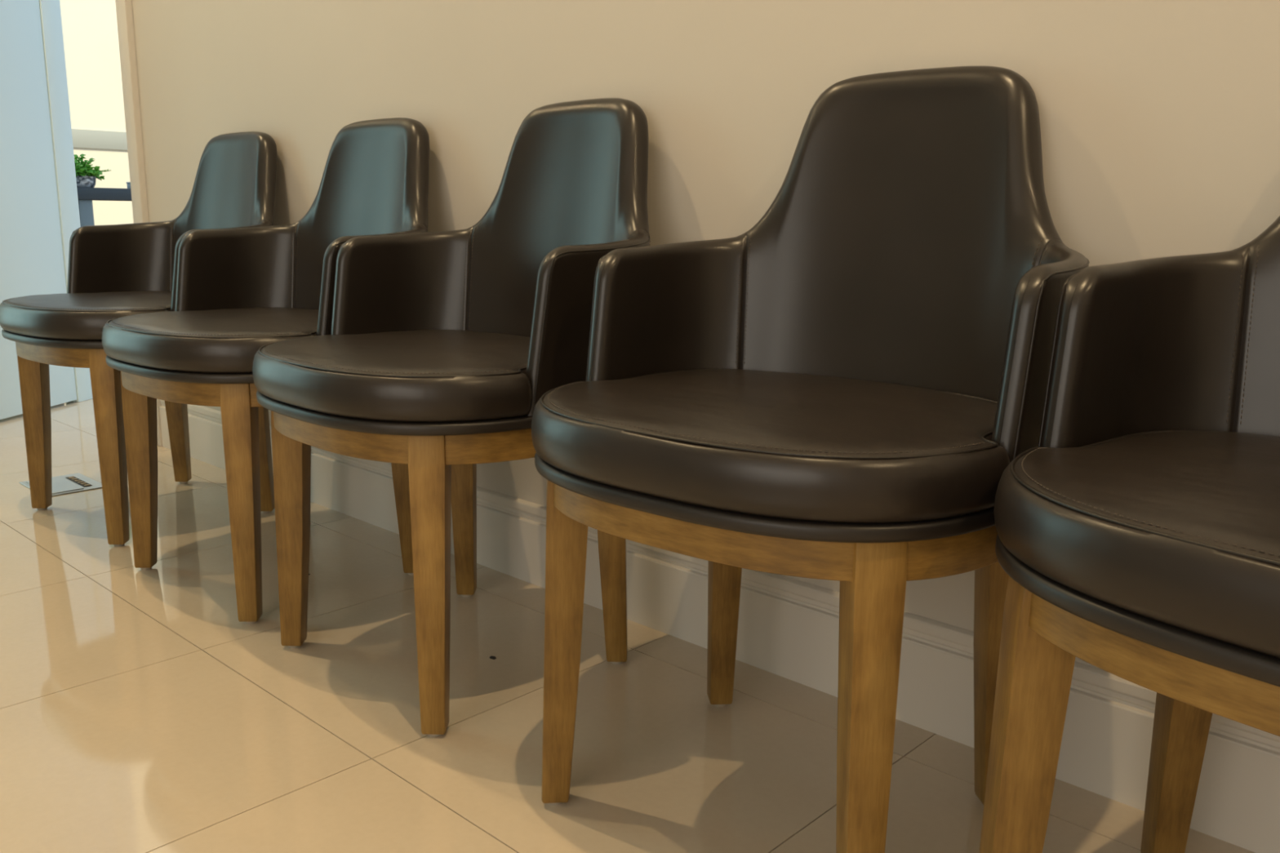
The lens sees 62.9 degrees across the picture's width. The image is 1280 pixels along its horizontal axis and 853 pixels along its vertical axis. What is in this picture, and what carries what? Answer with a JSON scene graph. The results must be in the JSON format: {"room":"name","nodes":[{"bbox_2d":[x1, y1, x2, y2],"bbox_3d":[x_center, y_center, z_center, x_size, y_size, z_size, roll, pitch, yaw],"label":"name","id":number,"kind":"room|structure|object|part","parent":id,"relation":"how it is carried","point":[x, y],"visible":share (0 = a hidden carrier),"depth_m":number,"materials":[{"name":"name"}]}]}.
{"room":"waiting room","nodes":[
{"label":"waiting room","id":0,"kind":"room"},
{"bbox_2d":[59,0,133,225],"bbox_3d":[-2.511,-3.040,7.960,0.200,4.250,5.750,11,15,42],"label":"window","id":1,"kind":"structure","parent":0,"point":[89,27],"depth_m":6.86,"materials":[{"name":"glass"}]},
{"bbox_2d":[71,128,127,150],"bbox_3d":[-2.445,-2.112,8.073,0.012,0.119,5.750,11,15,42],"label":"trim","id":2,"kind":"structure","parent":1,"relation":"attached to","point":[82,139],"depth_m":6.90,"materials":[{"name":"grey paint"}]},
{"bbox_2d":[0,398,1255,852],"bbox_3d":[-0.987,-0.078,4.016,11.559,0.060,10.110,11,15,42],"label":"floor","id":3,"kind":"structure","parent":0,"point":[139,712],"depth_m":1.46,"materials":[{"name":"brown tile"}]},
{"bbox_2d":[18,472,102,496],"bbox_3d":[-1.486,0.148,2.697,0.196,0.006,0.146,11,15,42],"label":"floor outlet","id":4,"kind":"object","parent":3,"relation":"on","point":[74,482],"visible":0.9,"depth_m":2.69,"materials":[{"name":"silver metal"}]},
{"bbox_3d":[-1.500,0.150,2.683,0.172,0.002,0.082,11,15,42],"label":"lid","id":5,"kind":"part","parent":4,"relation":"part of","materials":[{"name":"silver metal"}]},
{"bbox_2d":[39,0,92,402],"bbox_3d":[-2.067,-1.373,3.646,0.054,2.600,0.102,2,11,7],"label":"trim","id":6,"kind":"structure","parent":3,"relation":"on","point":[50,10],"depth_m":3.70,"materials":[{"name":"white paint"}]},
{"bbox_2d":[0,0,76,419],"bbox_3d":[-2.139,-1.130,3.168,0.053,2.290,0.963,2,11,7],"label":"door","id":7,"kind":"structure","parent":6,"relation":"attached to","point":[32,258],"depth_m":3.53,"materials":[{"name":"white paint"}]},
{"bbox_2d":[76,186,131,226],"bbox_3d":[-2.348,-0.799,5.350,0.420,0.793,1.370,11,15,42],"label":"console table","id":8,"kind":"object","parent":3,"relation":"on","point":[86,196],"visible":0.06,"depth_m":4.82,"materials":[{"name":"grey stone"}]},
{"bbox_3d":[-2.677,-0.704,4.995,0.365,0.738,0.058,11,15,42],"label":"leg panel","id":9,"kind":"part","parent":8,"relation":"part of","materials":[{"name":"grey"}]},
{"bbox_2d":[74,154,111,187],"bbox_3d":[-2.556,-1.181,4.837,0.201,0.153,0.194,11,15,42],"label":"potted plant","id":10,"kind":"object","parent":8,"relation":"on","point":[86,175],"visible":0.88,"depth_m":4.80,"materials":[{"name":"green plant"}]},
{"bbox_3d":[-2.567,-1.129,4.833,0.106,0.052,0.106,11,15,42],"label":"pot","id":11,"kind":"part","parent":10,"relation":"part of","materials":[{"name":"grey stone"}]},
{"bbox_3d":[-2.551,-1.196,4.831,0.160,0.099,0.147,11,15,42],"label":"stem","id":12,"kind":"part","parent":10,"relation":"part of","materials":[{"name":"green plant"}]},
{"bbox_2d":[125,182,130,188],"bbox_3d":[-2.394,-1.153,5.015,0.064,0.031,0.104,11,15,42],"label":"box","id":13,"kind":"object","parent":8,"relation":"on","point":[128,184],"visible":0.22,"depth_m":4.98,"materials":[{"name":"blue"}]},
{"bbox_2d":[0,131,276,546],"bbox_3d":[-1.130,-0.237,2.409,0.557,0.884,0.563,10,15,39],"label":"armchair","id":14,"kind":"object","parent":3,"relation":"on","point":[114,271],"visible":0.64,"depth_m":2.43,"materials":[{"name":"leather"}]},
{"bbox_3d":[-1.401,-0.013,2.440,0.058,0.413,0.048,0,11,-5],"label":"leg","id":15,"kind":"part","parent":14,"relation":"part of","materials":[{"name":"brown wood"}]},
{"bbox_3d":[-1.148,-0.220,2.392,0.552,0.017,0.502,10,15,39],"label":"seat","id":16,"kind":"part","parent":14,"relation":"part of","materials":[{"name":"leather"}]},
{"bbox_2d":[0,290,171,340],"bbox_3d":[-1.163,-0.260,2.365,0.551,0.071,0.461,10,15,39],"label":"seat cushion","id":17,"kind":"object","parent":14,"relation":"on","point":[72,315],"depth_m":2.16,"materials":[{"name":"leather"}]},
{"bbox_3d":[-1.104,0.041,2.193,0.048,0.413,0.058,0,11,-5],"label":"leg","id":18,"kind":"part","parent":14,"relation":"part of","materials":[{"name":"brown wood"}]},
{"bbox_3d":[-1.276,-0.394,2.587,0.276,0.242,0.075,-6,13,-32],"label":"armrest","id":19,"kind":"part","parent":14,"relation":"part of","materials":[{"name":"leather"}]},
{"bbox_3d":[-1.190,-0.059,2.684,0.048,0.413,0.058,0,11,-5],"label":"leg","id":20,"kind":"part","parent":14,"relation":"part of","materials":[{"name":"brown wood"}]},
{"bbox_3d":[-0.902,-0.327,2.277,0.075,0.242,0.276,6,12,23],"label":"armrest","id":21,"kind":"part","parent":14,"relation":"part of","materials":[{"name":"leather"}]},
{"bbox_3d":[-0.991,-0.482,2.524,0.430,0.446,0.140,10,15,39],"label":"backrest","id":22,"kind":"part","parent":14,"relation":"part of","materials":[{"name":"leather"}]},
{"bbox_3d":[-0.893,-0.006,2.437,0.058,0.413,0.048,0,11,-5],"label":"leg","id":23,"kind":"part","parent":14,"relation":"part of","materials":[{"name":"brown wood"}]},
{"bbox_2d":[102,117,429,623],"bbox_3d":[-0.695,-0.150,2.005,0.557,0.884,0.563,11,15,40],"label":"armchair","id":24,"kind":"object","parent":3,"relation":"on","point":[240,291],"visible":0.67,"depth_m":2.01,"materials":[{"name":"black leather"}]},
{"bbox_3d":[-0.966,0.073,2.040,0.058,0.413,0.048,0,11,-4],"label":"leg","id":25,"kind":"part","parent":24,"relation":"part of","materials":[{"name":"brown wood"}]},
{"bbox_3d":[-0.713,-0.133,1.988,0.552,0.017,0.502,11,15,40],"label":"seat","id":26,"kind":"part","parent":24,"relation":"part of","materials":[{"name":"leather"}]},
{"bbox_2d":[102,307,318,373],"bbox_3d":[-0.729,-0.173,1.961,0.551,0.071,0.461,11,15,40],"label":"seat cushion","id":27,"kind":"object","parent":24,"relation":"on","point":[182,340],"depth_m":1.77,"materials":[{"name":"leather"}]},
{"bbox_3d":[-0.837,-0.307,2.186,0.276,0.242,0.075,-6,13,-31],"label":"armrest","id":28,"kind":"part","parent":24,"relation":"part of","materials":[{"name":"leather"}]},
{"bbox_3d":[-0.674,0.128,1.788,0.048,0.413,0.058,0,11,-4],"label":"leg","id":29,"kind":"part","parent":24,"relation":"part of","materials":[{"name":"brown wood"}]},
{"bbox_3d":[-0.553,-0.394,2.117,0.430,0.446,0.140,11,15,40],"label":"backrest","id":30,"kind":"part","parent":24,"relation":"part of","materials":[{"name":"leather"}]},
{"bbox_3d":[-0.469,-0.239,1.868,0.075,0.242,0.276,6,12,24],"label":"armrest","id":31,"kind":"part","parent":24,"relation":"part of","materials":[{"name":"leather"}]},
{"bbox_3d":[-0.458,0.082,2.028,0.058,0.413,0.048,0,11,-4],"label":"leg","id":32,"kind":"part","parent":24,"relation":"part of","materials":[{"name":"brown wood"}]},
{"bbox_2d":[252,97,650,736],"bbox_3d":[-0.282,-0.068,1.625,0.563,0.884,0.557,-10,16,-44],"label":"armchair","id":33,"kind":"object","parent":3,"relation":"on","point":[437,357],"visible":0.87,"depth_m":1.61,"materials":[{"name":"black leather"}]},
{"bbox_3d":[-0.552,0.151,1.677,0.058,0.413,0.048,1,11,0],"label":"leg","id":34,"kind":"part","parent":33,"relation":"part of","materials":[{"name":"brown wood"}]},
{"bbox_2d":[252,329,532,422],"bbox_3d":[-0.317,-0.092,1.583,0.461,0.071,0.551,-10,16,-44],"label":"seat cushion","id":35,"kind":"object","parent":33,"relation":"on","point":[341,375],"depth_m":1.38,"materials":[{"name":"leather"}]},
{"bbox_3d":[-0.301,-0.051,1.609,0.502,0.017,0.552,-10,16,-44],"label":"seat","id":36,"kind":"part","parent":33,"relation":"part of","materials":[{"name":"leather"}]},
{"bbox_3d":[-0.409,-0.227,1.814,0.276,0.242,0.075,-5,13,-27],"label":"armrest","id":37,"kind":"part","parent":33,"relation":"part of","materials":[{"name":"leather"}]},
{"bbox_3d":[-0.278,0.209,1.407,0.048,0.413,0.058,1,11,0],"label":"leg","id":38,"kind":"part","parent":33,"relation":"part of","materials":[{"name":"brown wood"}]},
{"bbox_3d":[-0.321,0.109,1.903,0.048,0.413,0.058,1,11,0],"label":"leg","id":39,"kind":"part","parent":33,"relation":"part of","materials":[{"name":"brown wood"}]},
{"bbox_3d":[-0.129,-0.310,1.728,0.140,0.446,0.430,-10,16,-44],"label":"backrest","id":40,"kind":"part","parent":33,"relation":"part of","materials":[{"name":"leather"}]},
{"bbox_3d":[-0.064,-0.154,1.474,0.075,0.242,0.276,7,13,27],"label":"armrest","id":41,"kind":"part","parent":33,"relation":"part of","materials":[{"name":"leather"}]},
{"bbox_3d":[-0.047,0.167,1.633,0.058,0.413,0.048,1,11,0],"label":"leg","id":42,"kind":"part","parent":33,"relation":"part of","materials":[{"name":"brown wood"}]},
{"bbox_2d":[488,655,496,659],"bbox_3d":[-0.236,0.370,1.682,0.013,0.002,0.010,11,15,42],"label":"scrap","id":43,"kind":"object","parent":3,"relation":"on","point":[492,657],"visible":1,"depth_m":1.68,"materials":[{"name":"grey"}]},
{"bbox_2d":[531,66,1089,852],"bbox_3d":[0.182,0.022,1.206,0.557,0.884,0.563,10,15,39],"label":"armchair","id":44,"kind":"object","parent":3,"relation":"on","point":[843,386],"visible":0.98,"depth_m":1.21,"materials":[{"name":"brown leather"}]},
{"bbox_3d":[-0.088,0.247,1.234,0.058,0.413,0.048,0,11,-5],"label":"leg","id":45,"kind":"part","parent":44,"relation":"part of","materials":[{"name":"brown wood"}]},
{"bbox_3d":[0.034,-0.135,1.383,0.276,0.242,0.075,-7,14,-32],"label":"armrest","id":46,"kind":"part","parent":44,"relation":"part of","materials":[{"name":"leather"}]},
{"bbox_3d":[0.120,0.200,1.480,0.048,0.413,0.058,0,11,-5],"label":"leg","id":47,"kind":"part","parent":44,"relation":"part of","materials":[{"name":"brown wood"}]},
{"bbox_3d":[0.165,0.039,1.189,0.552,0.017,0.502,10,15,39],"label":"seat","id":48,"kind":"part","parent":44,"relation":"part of","materials":[{"name":"leather"}]},
{"bbox_2d":[531,368,1009,523],"bbox_3d":[0.150,-0.001,1.162,0.551,0.071,0.461,10,15,39],"label":"seat cushion","id":49,"kind":"object","parent":44,"relation":"on","point":[708,446],"depth_m":1.00,"materials":[{"name":"leather"}]},
{"bbox_3d":[0.211,0.300,0.991,0.048,0.413,0.058,0,11,-5],"label":"leg","id":50,"kind":"part","parent":44,"relation":"part of","materials":[{"name":"brown wood"}]},
{"bbox_3d":[0.320,-0.223,1.323,0.430,0.446,0.140,10,15,39],"label":"backrest","id":51,"kind":"part","parent":44,"relation":"part of","materials":[{"name":"leather"}]},
{"bbox_3d":[0.420,0.253,1.237,0.058,0.413,0.048,0,11,-5],"label":"leg","id":52,"kind":"part","parent":44,"relation":"part of","materials":[{"name":"brown wood"}]},
{"bbox_3d":[0.411,-0.068,1.076,0.075,0.242,0.276,5,12,22],"label":"armrest","id":53,"kind":"part","parent":44,"relation":"part of","materials":[{"name":"leather"}]},
{"bbox_2d":[978,215,1279,852],"bbox_3d":[0.595,0.105,0.822,0.563,0.884,0.557,-9,15,-39],"label":"armchair","id":54,"kind":"object","parent":3,"relation":"on","point":[1138,541],"visible":1,"depth_m":0.86,"materials":[{"name":"black leather"}]},
{"bbox_3d":[0.326,0.320,0.897,0.058,0.413,0.048,2,11,5],"label":"leg","id":55,"kind":"part","parent":54,"relation":"part of","materials":[{"name":"brown wood"}]},
{"bbox_2d":[994,431,1279,658],"bbox_3d":[0.556,0.080,0.784,0.461,0.071,0.551,-9,15,-39],"label":"seat cushion","id":56,"kind":"object","parent":54,"relation":"on","point":[1171,539],"depth_m":0.74,"materials":[{"name":"leather"}]},
{"bbox_3d":[0.574,0.121,0.808,0.502,0.017,0.552,-9,15,-39],"label":"seat","id":57,"kind":"part","parent":54,"relation":"part of","materials":[{"name":"leather"}]},
{"bbox_3d":[0.486,-0.056,1.022,0.276,0.242,0.075,-4,12,-22],"label":"armrest","id":58,"kind":"part","parent":54,"relation":"part of","materials":[{"name":"leather"}]},
{"bbox_3d":[0.576,0.281,1.103,0.048,0.413,0.058,2,11,5],"label":"leg","id":59,"kind":"part","parent":54,"relation":"part of","materials":[{"name":"brown wood"}]},
{"bbox_3d":[0.760,-0.135,0.912,0.140,0.446,0.430,-9,15,-39],"label":"backrest","id":60,"kind":"part","parent":54,"relation":"part of","materials":[{"name":"leather"}]},
{"bbox_2d":[131,0,1279,667],"bbox_3d":[0.490,-0.858,1.247,5.205,2.600,0.140,11,15,42],"label":"wall","id":61,"kind":"structure","parent":0,"point":[1160,119],"depth_m":1.58,"materials":[{"name":"paint"}]},
{"bbox_2d":[115,0,162,446],"bbox_3d":[-1.392,-1.230,2.974,0.067,2.600,0.170,11,15,42],"label":"trim","id":62,"kind":"structure","parent":61,"relation":"attached to","point":[123,7],"depth_m":2.97,"materials":[{"name":"white paint"}]},
{"bbox_2d":[159,399,1279,852],"bbox_3d":[0.443,0.353,1.416,5.150,0.158,0.012,11,15,42],"label":"baseboard","id":63,"kind":"structure","parent":61,"relation":"attached to","point":[788,628],"depth_m":1.56,"materials":[{"name":"white paint"}]}
]}

